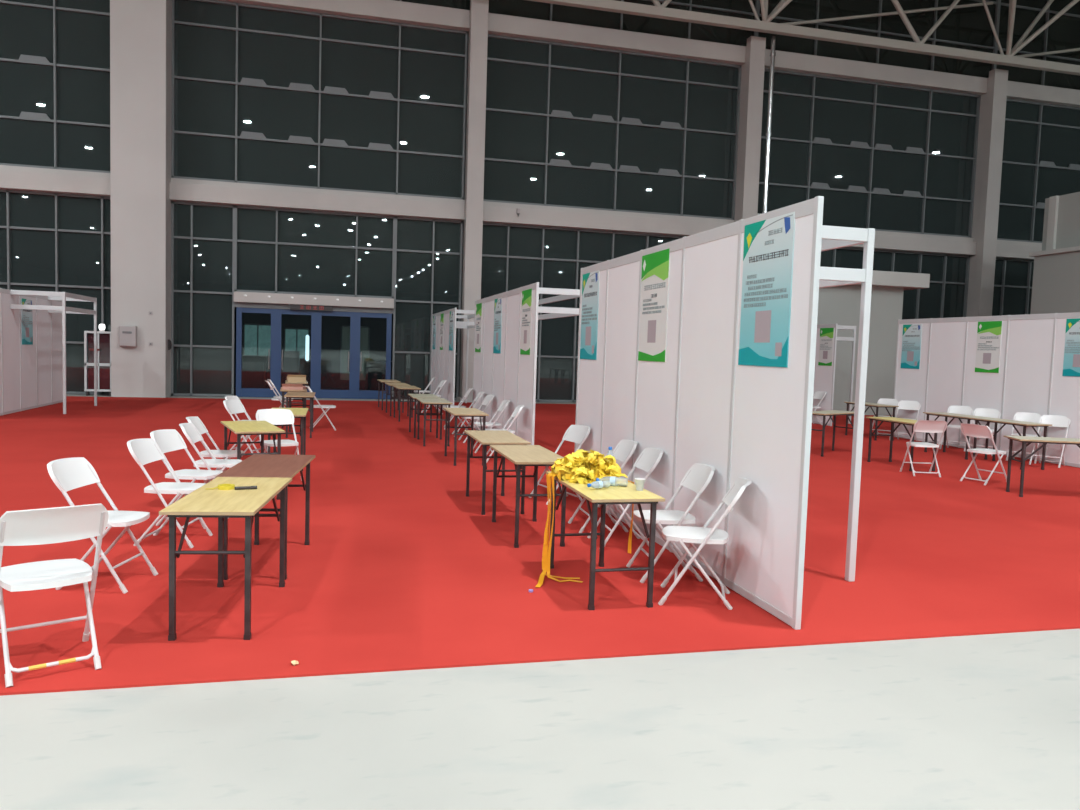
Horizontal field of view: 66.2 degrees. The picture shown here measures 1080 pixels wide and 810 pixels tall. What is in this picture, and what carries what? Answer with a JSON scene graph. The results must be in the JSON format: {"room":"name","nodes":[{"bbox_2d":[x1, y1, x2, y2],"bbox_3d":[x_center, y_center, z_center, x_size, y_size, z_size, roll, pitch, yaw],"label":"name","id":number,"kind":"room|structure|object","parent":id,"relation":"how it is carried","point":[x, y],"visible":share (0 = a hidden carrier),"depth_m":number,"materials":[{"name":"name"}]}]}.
{"room":"exhibition hall","nodes":[
{"label":"exhibition hall","id":0,"kind":"room"},
{"bbox_2d":[213,387,404,399],"bbox_3d":[-7.760,-0.407,27.910,10.400,0.010,5.180,1,4,-14],"label":"floor","id":1,"kind":"structure","parent":0,"point":[234,387],"depth_m":28.43,"materials":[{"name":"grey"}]},
{"bbox_2d":[242,355,266,387],"bbox_3d":[-9.969,-1.130,28.755,0.840,1.180,0.620,1,4,-14],"label":"security gate","id":2,"kind":"object","parent":1,"relation":"on","point":[253,366],"visible":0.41,"depth_m":28.49,"materials":[{"name":"black"}]},
{"bbox_2d":[281,350,299,386],"bbox_3d":[-8.850,-1.200,28.820,0.940,1.380,0.620,1,4,-14],"label":"security gate","id":3,"kind":"object","parent":1,"relation":"on","point":[291,359],"visible":0.35,"depth_m":28.56,"materials":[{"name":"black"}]},
{"bbox_2d":[365,360,391,389],"bbox_3d":[-5.533,-0.963,28.729,1.040,1.130,0.620,1,4,-14],"label":"security gate","id":4,"kind":"object","parent":1,"relation":"on","point":[375,370],"visible":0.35,"depth_m":28.41,"materials":[{"name":"black"}]},
{"bbox_2d":[234,307,392,389],"bbox_3d":[-8.358,-2.078,30.415,10.400,3.050,0.200,1,4,-14],"label":"wall","id":5,"kind":"structure","parent":0,"point":[331,326],"depth_m":30.48,"materials":[{"name":"glass"}]},
{"bbox_2d":[243,323,270,355],"bbox_3d":[-10.164,-2.346,29.819,1.000,1.150,0.050,1,4,-14],"label":"window","id":6,"kind":"structure","parent":5,"relation":"in","point":[256,337],"depth_m":29.81,"materials":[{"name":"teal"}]},
{"bbox_2d":[284,328,309,358],"bbox_3d":[-8.856,-2.252,30.150,0.900,1.100,0.050,1,4,-14],"label":"window","id":7,"kind":"structure","parent":5,"relation":"in","point":[294,338],"depth_m":30.13,"materials":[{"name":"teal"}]},
{"bbox_2d":[340,326,369,379],"bbox_3d":[-6.852,-1.922,30.671,1.050,2.000,0.050,1,4,-14],"label":"window","id":8,"kind":"structure","parent":5,"relation":"in","point":[345,330],"depth_m":30.65,"materials":[{"name":"grey"}]},
{"bbox_2d":[234,292,393,313],"bbox_3d":[-6.800,-3.097,25.104,4.670,0.450,0.383,1,4,-14],"label":"trim","id":9,"kind":"structure","parent":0,"point":[241,299],"depth_m":24.95,"materials":[{"name":"paint"}]},
{"bbox_2d":[290,304,332,310],"bbox_3d":[-6.911,-2.947,25.064,1.240,0.170,0.108,1,4,-14],"label":"led sign","id":10,"kind":"object","parent":9,"relation":"attached to","point":[292,306],"visible":1,"depth_m":25.02,"materials":[{"name":"grey"}]},
{"bbox_2d":[234,205,394,298],"bbox_3d":[-6.779,-4.596,25.112,4.670,2.540,0.140,1,4,-14],"label":"window","id":11,"kind":"structure","parent":9,"relation":"on","point":[278,250],"depth_m":25.11,"materials":[{"name":"grey glass"}]},
{"bbox_2d":[0,165,1041,259],"bbox_3d":[2.297,-6.041,27.179,65.800,0.640,0.500,1,4,-14],"label":"beam","id":12,"kind":"structure","parent":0,"point":[11,177],"depth_m":25.48,"materials":[{"name":"paint"}]},
{"bbox_2d":[0,0,109,172],"bbox_3d":[-16.103,-9.216,22.458,8.520,5.160,0.140,1,4,-14],"label":"window","id":13,"kind":"structure","parent":12,"relation":"on","point":[55,54],"depth_m":23.13,"materials":[{"name":"grey glass"}]},
{"bbox_2d":[171,0,467,199],"bbox_3d":[-6.463,-9.071,24.855,8.510,5.160,0.140,1,4,-14],"label":"window","id":14,"kind":"structure","parent":12,"relation":"on","point":[263,95],"depth_m":24.81,"materials":[{"name":"grey glass"}]},
{"bbox_2d":[483,34,741,219],"bbox_3d":[2.430,-8.937,27.067,8.780,5.160,0.140,1,4,-14],"label":"window","id":15,"kind":"structure","parent":12,"relation":"on","point":[567,125],"depth_m":27.04,"materials":[{"name":"grey glass"}]},
{"bbox_2d":[757,68,980,237],"bbox_3d":[11.581,-8.799,29.343,9.060,5.160,0.140,1,4,-14],"label":"window","id":16,"kind":"structure","parent":12,"relation":"on","point":[880,156],"depth_m":29.42,"materials":[{"name":"grey glass"}]},
{"bbox_2d":[997,98,1079,242],"bbox_3d":[20.837,-8.660,31.645,8.940,5.160,0.140,1,4,-14],"label":"window","id":17,"kind":"structure","parent":12,"relation":"on","point":[1041,158],"depth_m":31.09,"materials":[{"name":"grey"}]},
{"bbox_2d":[0,394,1079,809],"bbox_3d":[22.171,7.180,-68.859,142.000,0.288,235.000,1,4,-14],"label":"floor","id":18,"kind":"structure","parent":0,"point":[986,721],"depth_m":3.67,"materials":[{"name":"concrete"}]},
{"bbox_2d":[0,288,96,415],"bbox_3d":[-10.882,-1.187,18.546,1.078,2.600,5.100,1,4,-14],"label":"wall","id":19,"kind":"structure","parent":18,"relation":"on","point":[31,376],"depth_m":18.44,"materials":[{"name":"plastic"}]},
{"bbox_2d":[21,298,32,344],"bbox_3d":[-11.324,-1.835,18.285,0.010,1.000,0.660,1,4,-14],"label":"poster","id":20,"kind":"object","parent":19,"relation":"attached to","point":[26,314],"visible":0.95,"depth_m":18.28,"materials":[{"name":"teal paper"}]},
{"bbox_2d":[0,189,110,394],"bbox_3d":[-16.294,-3.182,22.862,8.520,5.660,0.140,1,4,-14],"label":"window","id":21,"kind":"structure","parent":18,"relation":"on","point":[54,242],"depth_m":23.49,"materials":[{"name":"grey glass"}]},
{"bbox_2d":[84,331,110,395],"bbox_3d":[-12.482,-1.175,23.450,0.720,1.820,0.320,1,4,-14],"label":"tall cabinet","id":22,"kind":"object","parent":18,"relation":"on","point":[103,337],"visible":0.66,"depth_m":23.45,"materials":[{"name":"white metal"}]},
{"bbox_2d":[110,0,171,397],"bbox_3d":[-11.206,-8.681,23.328,1.420,16.912,1.000,1,4,-14],"label":"column","id":23,"kind":"structure","parent":18,"relation":"on","point":[140,30],"depth_m":23.06,"materials":[{"name":"white paint"}]},
{"bbox_2d":[119,325,136,346],"bbox_3d":[-11.518,-1.926,23.142,0.440,0.580,0.190,1,4,-14],"label":"wall box","id":24,"kind":"object","parent":23,"relation":"attached to","point":[127,334],"visible":1,"depth_m":23.07,"materials":[{"name":"grey"}]},
{"bbox_2d":[171,201,234,396],"bbox_3d":[-9.939,-3.087,24.443,1.740,5.660,0.140,1,4,-14],"label":"window","id":25,"kind":"structure","parent":18,"relation":"on","point":[202,234],"depth_m":24.45,"materials":[{"name":"grey"}]},
{"bbox_2d":[236,304,275,396],"bbox_3d":[-8.531,-1.638,24.892,1.130,2.800,0.194,1,4,-14],"label":"door","id":26,"kind":"structure","parent":18,"relation":"on","point":[240,392],"depth_m":24.87,"materials":[{"name":"blue"}]},
{"bbox_2d":[275,309,316,395],"bbox_3d":[-7.416,-1.621,25.170,1.170,2.800,0.194,1,4,-14],"label":"door","id":27,"kind":"structure","parent":18,"relation":"on","point":[279,312],"depth_m":25.08,"materials":[{"name":"blue"}]},
{"bbox_2d":[315,307,355,398],"bbox_3d":[-6.285,-1.604,25.451,1.160,2.800,0.194,1,4,-14],"label":"door","id":28,"kind":"structure","parent":18,"relation":"on","point":[319,393],"depth_m":25.45,"materials":[{"name":"blue"}]},
{"bbox_2d":[354,309,391,398],"bbox_3d":[-5.189,-1.588,25.724,1.100,2.800,0.194,1,4,-14],"label":"door","id":29,"kind":"structure","parent":18,"relation":"on","point":[358,394],"depth_m":25.70,"materials":[{"name":"blue"}]},
{"bbox_2d":[392,216,462,399],"bbox_3d":[-3.544,-2.990,26.033,2.100,5.660,0.140,1,4,-14],"label":"window","id":30,"kind":"structure","parent":18,"relation":"on","point":[428,252],"depth_m":26.00,"materials":[{"name":"grey"}]},
{"bbox_2d":[431,308,474,414],"bbox_3d":[-2.186,-1.231,22.865,1.078,2.660,4.900,1,4,-14],"label":"wall","id":31,"kind":"structure","parent":18,"relation":"on","point":[442,361],"depth_m":22.24,"materials":[{"name":"plastic"}]},
{"bbox_2d":[457,0,488,401],"bbox_3d":[-2.022,-8.548,25.679,0.620,16.912,0.870,1,4,-14],"label":"column","id":32,"kind":"structure","parent":18,"relation":"on","point":[478,32],"depth_m":25.40,"materials":[{"name":"paint"}]},
{"bbox_2d":[528,0,1079,75],"bbox_3d":[24.728,-13.407,30.136,58.476,3.335,3.460,1,4,-14],"label":"roof truss","id":33,"kind":"object","parent":32,"relation":"attached to","point":[657,11],"visible":1,"depth_m":27.75,"materials":[{"name":"silver metal"}]},
{"bbox_2d":[472,282,579,444],"bbox_3d":[-0.224,-0.648,14.941,1.078,2.680,5.470,1,4,-14],"label":"wall","id":34,"kind":"structure","parent":18,"relation":"on","point":[510,375],"depth_m":13.88,"materials":[{"name":"plastic"}]},
{"bbox_2d":[475,303,481,351],"bbox_3d":[-1.257,-1.575,16.924,0.010,0.990,0.660,1,4,-14],"label":"poster","id":35,"kind":"object","parent":34,"relation":"attached to","point":[478,306],"visible":1,"depth_m":16.89,"materials":[{"name":"white paper"}]},
{"bbox_2d":[493,297,501,353],"bbox_3d":[-0.765,-1.427,14.939,0.010,0.990,0.660,1,4,-14],"label":"poster","id":36,"kind":"object","parent":34,"relation":"attached to","point":[498,302],"visible":1,"depth_m":14.91,"materials":[{"name":"teal paper"}]},
{"bbox_2d":[520,289,531,354],"bbox_3d":[-0.214,-1.270,12.712,0.010,0.990,0.660,1,4,-14],"label":"poster","id":37,"kind":"object","parent":34,"relation":"attached to","point":[526,315],"visible":1,"depth_m":12.68,"materials":[{"name":"white paper"}]},
{"bbox_2d":[0,396,1079,695],"bbox_3d":[-1.467,0.660,14.973,36.400,0.012,21.000,1,4,-14],"label":"carpet","id":38,"kind":"object","parent":18,"relation":"on","point":[400,569],"visible":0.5,"depth_m":6.55,"materials":[{"name":"red carpet"}]},
{"bbox_2d":[0,503,108,687],"bbox_3d":[-2.513,0.911,4.226,0.483,0.879,0.610,-1,5,-39],"label":"folding chair","id":39,"kind":"object","parent":38,"relation":"on","point":[68,523],"visible":1,"depth_m":4.11,"materials":[{"name":"white plastic"}]},
{"bbox_2d":[47,457,157,593],"bbox_3d":[-3.020,0.809,5.690,0.593,0.855,0.470,2,4,0],"label":"folding chair","id":40,"kind":"object","parent":38,"relation":"on","point":[67,474],"visible":0.7,"depth_m":5.68,"materials":[{"name":"white plastic"}]},
{"bbox_2d":[127,438,212,547],"bbox_3d":[-3.108,0.723,6.919,0.593,0.855,0.470,2,4,-2],"label":"folding chair","id":41,"kind":"object","parent":38,"relation":"on","point":[144,451],"visible":0.93,"depth_m":6.85,"materials":[{"name":"white plastic"}]},
{"bbox_2d":[150,429,222,528],"bbox_3d":[-3.256,0.670,7.649,0.593,0.855,0.470,2,4,4],"label":"folding chair","id":42,"kind":"object","parent":38,"relation":"on","point":[167,440],"visible":0.8,"depth_m":7.61,"materials":[{"name":"white plastic"}]},
{"bbox_2d":[179,423,241,478],"bbox_3d":[-3.324,0.619,8.368,0.593,0.855,0.470,1,4,-11],"label":"folding chair","id":43,"kind":"object","parent":38,"relation":"on","point":[190,431],"visible":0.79,"depth_m":8.31,"materials":[{"name":"white plastic"}]},
{"bbox_2d":[186,416,243,482],"bbox_3d":[-3.562,0.564,9.079,0.593,0.855,0.470,1,4,-11],"label":"folding chair","id":44,"kind":"object","parent":38,"relation":"on","point":[195,420],"visible":0.6,"depth_m":9.08,"materials":[{"name":"white plastic"}]},
{"bbox_2d":[159,477,291,640],"bbox_3d":[-1.923,0.920,5.191,0.504,0.750,1.204,1,4,-7],"label":"folding table","id":45,"kind":"object","parent":38,"relation":"on","point":[202,502],"visible":0.94,"depth_m":4.75,"materials":[{"name":"yellow wood"}]},
{"bbox_2d":[223,400,267,452],"bbox_3d":[-4.173,0.364,11.772,0.593,0.855,0.470,2,4,7],"label":"folding chair","id":46,"kind":"object","parent":38,"relation":"on","point":[232,406],"visible":0.38,"depth_m":11.79,"materials":[{"name":"white plastic"}]},
{"bbox_2d":[221,421,284,499],"bbox_3d":[-3.228,0.606,9.255,0.504,0.750,1.204,0,4,-28],"label":"folding table","id":47,"kind":"object","parent":38,"relation":"on","point":[262,428],"visible":0.73,"depth_m":8.97,"materials":[{"name":"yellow wood"}]},
{"bbox_2d":[215,454,314,579],"bbox_3d":[-2.090,0.833,6.404,0.504,0.750,1.204,1,4,-7],"label":"folding table","id":48,"kind":"object","parent":38,"relation":"on","point":[256,465],"visible":0.62,"depth_m":6.32,"materials":[{"name":"red wood"}]},
{"bbox_2d":[256,409,301,480],"bbox_3d":[-3.238,0.495,10.261,0.470,0.855,0.593,-1,5,-33],"label":"folding chair","id":49,"kind":"object","parent":38,"relation":"on","point":[273,416],"visible":0.76,"depth_m":10.38,"materials":[{"name":"white plastic"}]},
{"bbox_2d":[268,408,308,470],"bbox_3d":[-3.462,0.457,11.365,0.504,0.750,1.204,1,4,-14],"label":"folding table","id":50,"kind":"object","parent":38,"relation":"on","point":[300,413],"visible":0.44,"depth_m":11.19,"materials":[{"name":"black paint"}]},
{"bbox_2d":[284,392,314,437],"bbox_3d":[-4.399,0.171,15.192,0.504,0.750,1.204,1,4,-14],"label":"folding table","id":51,"kind":"object","parent":38,"relation":"on","point":[287,395],"visible":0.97,"depth_m":14.75,"materials":[{"name":"beige wood"}]},
{"bbox_2d":[306,386,335,430],"bbox_3d":[-4.304,0.061,16.237,0.593,0.855,0.470,1,4,-17],"label":"folding chair","id":52,"kind":"object","parent":38,"relation":"on","point":[328,407],"visible":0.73,"depth_m":16.08,"materials":[{"name":"white plastic"}]},
{"bbox_2d":[377,379,400,409],"bbox_3d":[-4.029,-0.275,22.016,0.504,0.750,1.204,1,4,-16],"label":"folding table","id":53,"kind":"object","parent":38,"relation":"on","point":[379,380],"visible":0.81,"depth_m":21.60,"materials":[{"name":"black paint"}]},
{"bbox_2d":[385,383,410,415],"bbox_3d":[-3.500,-0.143,20.297,0.504,0.750,1.204,1,4,-16],"label":"folding table","id":54,"kind":"object","parent":38,"relation":"on","point":[387,384],"visible":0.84,"depth_m":19.89,"materials":[{"name":"black paint"}]},
{"bbox_2d":[393,385,420,421],"bbox_3d":[-3.067,-0.040,18.966,0.504,0.750,1.204,1,4,-16],"label":"folding table","id":55,"kind":"object","parent":38,"relation":"on","point":[400,388],"visible":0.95,"depth_m":18.62,"materials":[{"name":"black paint"}]},
{"bbox_2d":[408,394,439,437],"bbox_3d":[-2.230,0.197,15.834,0.504,0.750,1.204,1,4,-14],"label":"folding table","id":56,"kind":"object","parent":38,"relation":"on","point":[414,396],"visible":0.87,"depth_m":15.56,"materials":[{"name":"black paint"}]},
{"bbox_2d":[416,398,452,445],"bbox_3d":[-1.880,0.291,14.585,0.504,0.750,1.204,1,4,-14],"label":"folding table","id":57,"kind":"object","parent":38,"relation":"on","point":[426,401],"visible":0.98,"depth_m":14.21,"materials":[{"name":"brown wood"}]},
{"bbox_2d":[443,408,488,465],"bbox_3d":[-1.135,0.461,12.407,0.504,0.750,1.204,1,4,-14],"label":"folding table","id":58,"kind":"object","parent":38,"relation":"on","point":[457,412],"visible":0.86,"depth_m":12.11,"materials":[{"name":"black paint"}]},
{"bbox_2d":[458,395,493,442],"bbox_3d":[-1.135,0.246,14.976,0.593,0.855,0.470,1,4,-17],"label":"folding chair","id":59,"kind":"object","parent":38,"relation":"on","point":[488,398],"visible":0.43,"depth_m":15.02,"materials":[{"name":"white plastic"}]},
{"bbox_2d":[473,400,509,452],"bbox_3d":[-0.798,0.348,13.615,0.593,0.855,0.470,1,4,-11],"label":"folding chair","id":60,"kind":"object","parent":38,"relation":"on","point":[504,403],"visible":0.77,"depth_m":13.51,"materials":[{"name":"white plastic"}]},
{"bbox_2d":[464,430,530,514],"bbox_3d":[-0.494,0.710,8.989,0.504,0.750,1.204,1,4,-14],"label":"folding table","id":61,"kind":"object","parent":38,"relation":"on","point":[486,438],"visible":0.91,"depth_m":8.70,"materials":[{"name":"black paint"}]},
{"bbox_2d":[485,405,523,462],"bbox_3d":[-0.541,0.431,12.494,0.593,0.855,0.470,1,4,-8],"label":"folding chair","id":62,"kind":"object","parent":38,"relation":"on","point":[518,409],"visible":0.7,"depth_m":12.52,"materials":[{"name":"white plastic"}]},
{"bbox_2d":[490,445,565,547],"bbox_3d":[-0.118,0.813,7.634,0.504,0.750,1.204,1,4,-14],"label":"folding table","id":63,"kind":"object","parent":38,"relation":"on","point":[520,455],"visible":0.84,"depth_m":7.40,"materials":[{"name":"beige wood"}]},
{"bbox_2d":[529,425,589,504],"bbox_3d":[0.245,0.663,9.399,0.593,0.855,0.470,0,4,-27],"label":"folding chair","id":64,"kind":"object","parent":38,"relation":"on","point":[574,433],"visible":0.52,"depth_m":9.50,"materials":[{"name":"white plastic"}]},
{"bbox_2d":[568,440,637,532],"bbox_3d":[0.619,0.771,7.976,0.593,0.855,0.470,1,4,-12],"label":"folding chair","id":65,"kind":"object","parent":38,"relation":"on","point":[624,450],"visible":0.43,"depth_m":8.01,"materials":[{"name":"white plastic"}]},
{"bbox_2d":[546,471,664,609],"bbox_3d":[0.423,0.941,5.990,0.504,0.750,1.204,1,4,-14],"label":"folding table","id":66,"kind":"object","parent":38,"relation":"on","point":[628,494],"visible":0.84,"depth_m":5.53,"materials":[{"name":"brown wood"}]},
{"bbox_2d":[535,449,633,586],"bbox_3d":[0.279,0.815,6.204,0.731,0.954,0.651,1,4,-14],"label":"heap","id":67,"kind":"object","parent":66,"relation":"on","point":[581,465],"visible":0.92,"depth_m":6.09,"materials":[{"name":"yellow"}]},
{"bbox_2d":[587,448,662,546],"bbox_3d":[0.773,0.817,7.355,0.593,0.855,0.470,1,4,-11],"label":"folding chair","id":68,"kind":"object","parent":38,"relation":"on","point":[649,458],"visible":0.45,"depth_m":7.37,"materials":[{"name":"white plastic"}]},
{"bbox_2d":[626,464,714,582],"bbox_3d":[1.018,0.891,6.365,0.593,0.855,0.470,1,4,-8],"label":"folding chair","id":69,"kind":"object","parent":38,"relation":"on","point":[697,478],"visible":0.91,"depth_m":6.32,"materials":[{"name":"white plastic"}]},
{"bbox_2d":[658,478,751,609],"bbox_3d":[1.144,0.936,5.752,0.593,0.855,0.470,3,4,10],"label":"folding chair","id":70,"kind":"object","parent":38,"relation":"on","point":[703,535],"visible":1,"depth_m":5.65,"materials":[{"name":"white plastic"}]},
{"bbox_2d":[811,410,853,456],"bbox_3d":[5.182,0.497,14.851,1.204,0.750,0.504,-1,5,-40],"label":"folding table","id":71,"kind":"object","parent":38,"relation":"on","point":[830,413],"visible":0.58,"depth_m":14.64,"materials":[{"name":"black paint"}]},
{"bbox_2d":[844,402,898,440],"bbox_3d":[7.196,0.345,18.076,0.504,0.750,1.204,1,4,-14],"label":"folding table","id":72,"kind":"object","parent":38,"relation":"on","point":[870,405],"visible":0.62,"depth_m":17.66,"materials":[{"name":"black paint"}]},
{"bbox_2d":[872,399,898,436],"bbox_3d":[7.680,0.294,18.434,0.470,0.855,0.593,5,5,39],"label":"folding chair","id":73,"kind":"object","parent":38,"relation":"on","point":[895,402],"visible":0.65,"depth_m":18.53,"materials":[{"name":"white plastic"}]},
{"bbox_2d":[866,417,936,470],"bbox_3d":[5.838,0.618,13.370,0.504,0.750,1.204,1,4,-14],"label":"folding table","id":74,"kind":"object","parent":38,"relation":"on","point":[892,420],"visible":0.78,"depth_m":13.57,"materials":[{"name":"brown wood"}]},
{"bbox_2d":[894,401,920,440],"bbox_3d":[7.848,0.344,17.756,0.470,0.855,0.593,5,5,39],"label":"folding chair","id":75,"kind":"object","parent":38,"relation":"on","point":[908,405],"visible":0.6,"depth_m":17.87,"materials":[{"name":"white plastic"}]},
{"bbox_2d":[899,420,946,476],"bbox_3d":[5.765,0.635,12.430,0.470,0.855,0.593,2,4,4],"label":"folding chair","id":76,"kind":"object","parent":38,"relation":"on","point":[928,426],"visible":1,"depth_m":12.27,"materials":[{"name":"white plastic"}]},
{"bbox_2d":[939,406,972,450],"bbox_3d":[8.210,0.454,16.294,0.470,0.855,0.593,5,5,39],"label":"folding chair","id":77,"kind":"object","parent":38,"relation":"on","point":[965,410],"visible":0.74,"depth_m":16.39,"materials":[{"name":"white plastic"}]},
{"bbox_2d":[923,412,989,459],"bbox_3d":[7.612,0.555,15.148,0.504,0.750,1.204,1,4,-14],"label":"folding table","id":78,"kind":"object","parent":38,"relation":"on","point":[943,414],"visible":0.73,"depth_m":15.09,"materials":[{"name":"black paint"}]},
{"bbox_2d":[960,423,1006,485],"bbox_3d":[6.322,0.695,11.810,0.593,0.855,0.470,0,4,-26],"label":"folding chair","id":79,"kind":"object","parent":38,"relation":"on","point":[972,430],"visible":0.98,"depth_m":11.71,"materials":[{"name":"white plastic"}]},
{"bbox_2d":[969,408,1000,455],"bbox_3d":[8.376,0.504,15.626,0.470,0.855,0.593,5,5,39],"label":"folding chair","id":80,"kind":"object","parent":38,"relation":"on","point":[984,412],"visible":0.41,"depth_m":15.74,"materials":[{"name":"white plastic"}]},
{"bbox_2d":[971,418,1051,469],"bbox_3d":[7.905,0.643,13.966,0.504,0.750,1.204,1,4,-14],"label":"folding table","id":81,"kind":"object","parent":38,"relation":"on","point":[996,421],"visible":0.78,"depth_m":13.68,"materials":[{"name":"black paint"}]},
{"bbox_2d":[1006,412,1041,463],"bbox_3d":[8.608,0.574,14.687,0.470,0.855,0.593,5,5,39],"label":"folding chair","id":82,"kind":"object","parent":38,"relation":"on","point":[1019,416],"visible":0.73,"depth_m":14.79,"materials":[{"name":"white plastic"}]},
{"bbox_2d":[1003,435,1079,496],"bbox_3d":[6.756,0.820,10.783,1.204,0.750,0.504,2,4,8],"label":"folding table","id":83,"kind":"object","parent":38,"relation":"on","point":[1025,439],"visible":1,"depth_m":10.66,"materials":[{"name":"black paint"}]},
{"bbox_2d":[1029,415,1070,467],"bbox_3d":[8.740,0.613,14.170,0.593,0.855,0.470,-2,5,-44],"label":"folding chair","id":84,"kind":"object","parent":38,"relation":"on","point":[1055,420],"visible":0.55,"depth_m":14.24,"materials":[{"name":"white plastic"}]},
{"bbox_2d":[481,222,686,401],"bbox_3d":[2.239,-2.904,27.471,8.780,5.660,0.140,1,4,-14],"label":"window","id":85,"kind":"structure","parent":18,"relation":"on","point":[514,256],"depth_m":27.03,"materials":[{"name":"grey"}]},
{"bbox_2d":[573,196,874,629],"bbox_3d":[1.563,-0.102,7.641,1.078,2.680,5.000,1,4,-14],"label":"wall","id":86,"kind":"structure","parent":18,"relation":"on","point":[698,405],"depth_m":6.26,"materials":[{"name":"white laminate"}]},
{"bbox_2d":[580,270,599,359],"bbox_3d":[0.565,-1.019,9.484,0.010,0.990,0.620,1,4,-14],"label":"poster","id":87,"kind":"object","parent":86,"relation":"attached to","point":[590,281],"visible":1,"depth_m":9.45,"materials":[{"name":"teal paper"}]},
{"bbox_2d":[638,248,669,361],"bbox_3d":[1.038,-0.896,7.575,0.010,0.990,0.660,1,4,-14],"label":"poster","id":88,"kind":"object","parent":86,"relation":"attached to","point":[655,266],"visible":1,"depth_m":7.54,"materials":[{"name":"white paper"}]},
{"bbox_2d":[738,212,794,366],"bbox_3d":[1.524,-0.759,5.609,0.010,0.990,0.660,1,4,-14],"label":"poster","id":89,"kind":"object","parent":86,"relation":"attached to","point":[768,253],"visible":1,"depth_m":5.57,"materials":[{"name":"teal paper"}]},
{"bbox_2d":[734,36,765,221],"bbox_3d":[6.908,-6.069,28.075,0.640,12.212,0.870,1,4,-14],"label":"column","id":90,"kind":"structure","parent":18,"relation":"on","point":[752,71],"depth_m":27.51,"materials":[{"name":"paint"}]},
{"bbox_2d":[757,36,775,214],"bbox_3d":[7.415,-6.030,27.641,0.355,12.200,0.190,1,4,-14],"label":"downpipe","id":91,"kind":"object","parent":18,"relation":"on","point":[773,38],"visible":0.56,"depth_m":27.38,"materials":[{"name":"silver metal"}]},
{"bbox_2d":[812,324,855,425],"bbox_3d":[7.505,-0.865,22.581,1.078,2.580,3.350,1,4,-14],"label":"wall","id":92,"kind":"structure","parent":18,"relation":"on","point":[824,376],"depth_m":21.39,"materials":[{"name":"white laminate"}]},
{"bbox_2d":[818,328,833,365],"bbox_3d":[7.312,-1.488,21.169,0.010,0.960,0.600,1,4,-14],"label":"poster","id":93,"kind":"object","parent":92,"relation":"attached to","point":[826,334],"visible":1,"depth_m":21.15,"materials":[{"name":"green paper"}]},
{"bbox_2d":[820,247,969,319],"bbox_3d":[11.389,-2.766,29.747,9.060,5.660,0.140,1,4,-14],"label":"window","id":94,"kind":"structure","parent":18,"relation":"on","point":[946,295],"depth_m":30.34,"materials":[{"name":"grey"}]},
{"bbox_2d":[894,312,1079,467],"bbox_3d":[9.093,-0.404,16.165,1.078,2.620,5.200,1,4,-14],"label":"wall","id":95,"kind":"structure","parent":18,"relation":"on","point":[1029,379],"depth_m":15.59,"materials":[{"name":"white laminate"}]},
{"bbox_2d":[901,324,921,368],"bbox_3d":[8.086,-1.274,18.041,0.010,0.960,0.600,1,4,-14],"label":"poster","id":96,"kind":"object","parent":95,"relation":"attached to","point":[911,339],"visible":1,"depth_m":18.03,"materials":[{"name":"teal paper"}]},
{"bbox_2d":[975,321,1001,372],"bbox_3d":[8.614,-1.114,15.911,0.010,0.980,0.600,1,4,-14],"label":"poster","id":97,"kind":"object","parent":95,"relation":"attached to","point":[989,333],"visible":1,"depth_m":15.90,"materials":[{"name":"white paper"}]},
{"bbox_2d":[1062,318,1079,376],"bbox_3d":[9.098,-0.968,13.955,0.010,0.980,0.600,1,4,-14],"label":"poster","id":98,"kind":"object","parent":95,"relation":"attached to","point":[1071,364],"visible":1,"depth_m":14.09,"materials":[{"name":"teal paper"}]},
{"bbox_2d":[966,69,1007,316],"bbox_3d":[16.213,-5.929,30.390,0.660,12.212,0.870,1,4,-14],"label":"column","id":99,"kind":"structure","parent":18,"relation":"on","point":[992,103],"depth_m":29.98,"materials":[{"name":"paint"}]},
{"bbox_2d":[992,257,1033,315],"bbox_3d":[20.646,-2.627,32.050,8.940,5.660,0.140,1,4,-14],"label":"window","id":100,"kind":"structure","parent":18,"relation":"on","point":[1013,278],"depth_m":31.25,"materials":[{"name":"grey"}]},
{"bbox_2d":[222,0,1079,106],"bbox_3d":[2.479,-11.775,26.794,65.800,0.540,0.500,1,4,-14],"label":"beam","id":101,"kind":"structure","parent":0,"point":[384,10],"depth_m":26.86,"materials":[{"name":"paint"}]},
{"bbox_2d":[395,0,469,9],"bbox_3d":[-6.035,-14.597,24.547,9.030,4.850,0.140,1,4,-14],"label":"window","id":102,"kind":"structure","parent":101,"relation":"on","point":[458,4],"depth_m":25.53,"materials":[{"name":"grey"}]},
{"bbox_2d":[488,0,757,45],"bbox_3d":[2.853,-14.463,26.758,9.290,4.850,0.140,1,4,-14],"label":"window","id":103,"kind":"structure","parent":101,"relation":"on","point":[520,8],"depth_m":27.13,"materials":[{"name":"grey"}]},
{"bbox_2d":[757,0,999,77],"bbox_3d":[12.018,-14.325,29.037,9.600,4.850,0.140,1,4,-14],"label":"window","id":104,"kind":"structure","parent":101,"relation":"on","point":[968,28],"depth_m":29.29,"materials":[{"name":"grey"}]},
{"bbox_2d":[995,0,1079,89],"bbox_3d":[21.255,-14.187,31.335,9.440,4.850,0.140,1,4,-14],"label":"window","id":105,"kind":"structure","parent":101,"relation":"on","point":[1064,33],"depth_m":30.80,"materials":[{"name":"grey"}]},
{"bbox_2d":[817,270,929,414],"bbox_3d":[8.975,-2.004,26.810,4.900,4.380,4.100,1,4,-14],"label":"wall","id":106,"kind":"structure","parent":0,"point":[840,305],"depth_m":25.32,"materials":[{"name":"grey paint"}]},
{"bbox_2d":[1029,192,1079,313],"bbox_3d":[19.359,-2.449,20.723,6.500,6.762,11.200,1,4,-14],"label":"wall","id":107,"kind":"structure","parent":0,"point":[1056,272],"depth_m":24.43,"materials":[{"name":"grey paint"}]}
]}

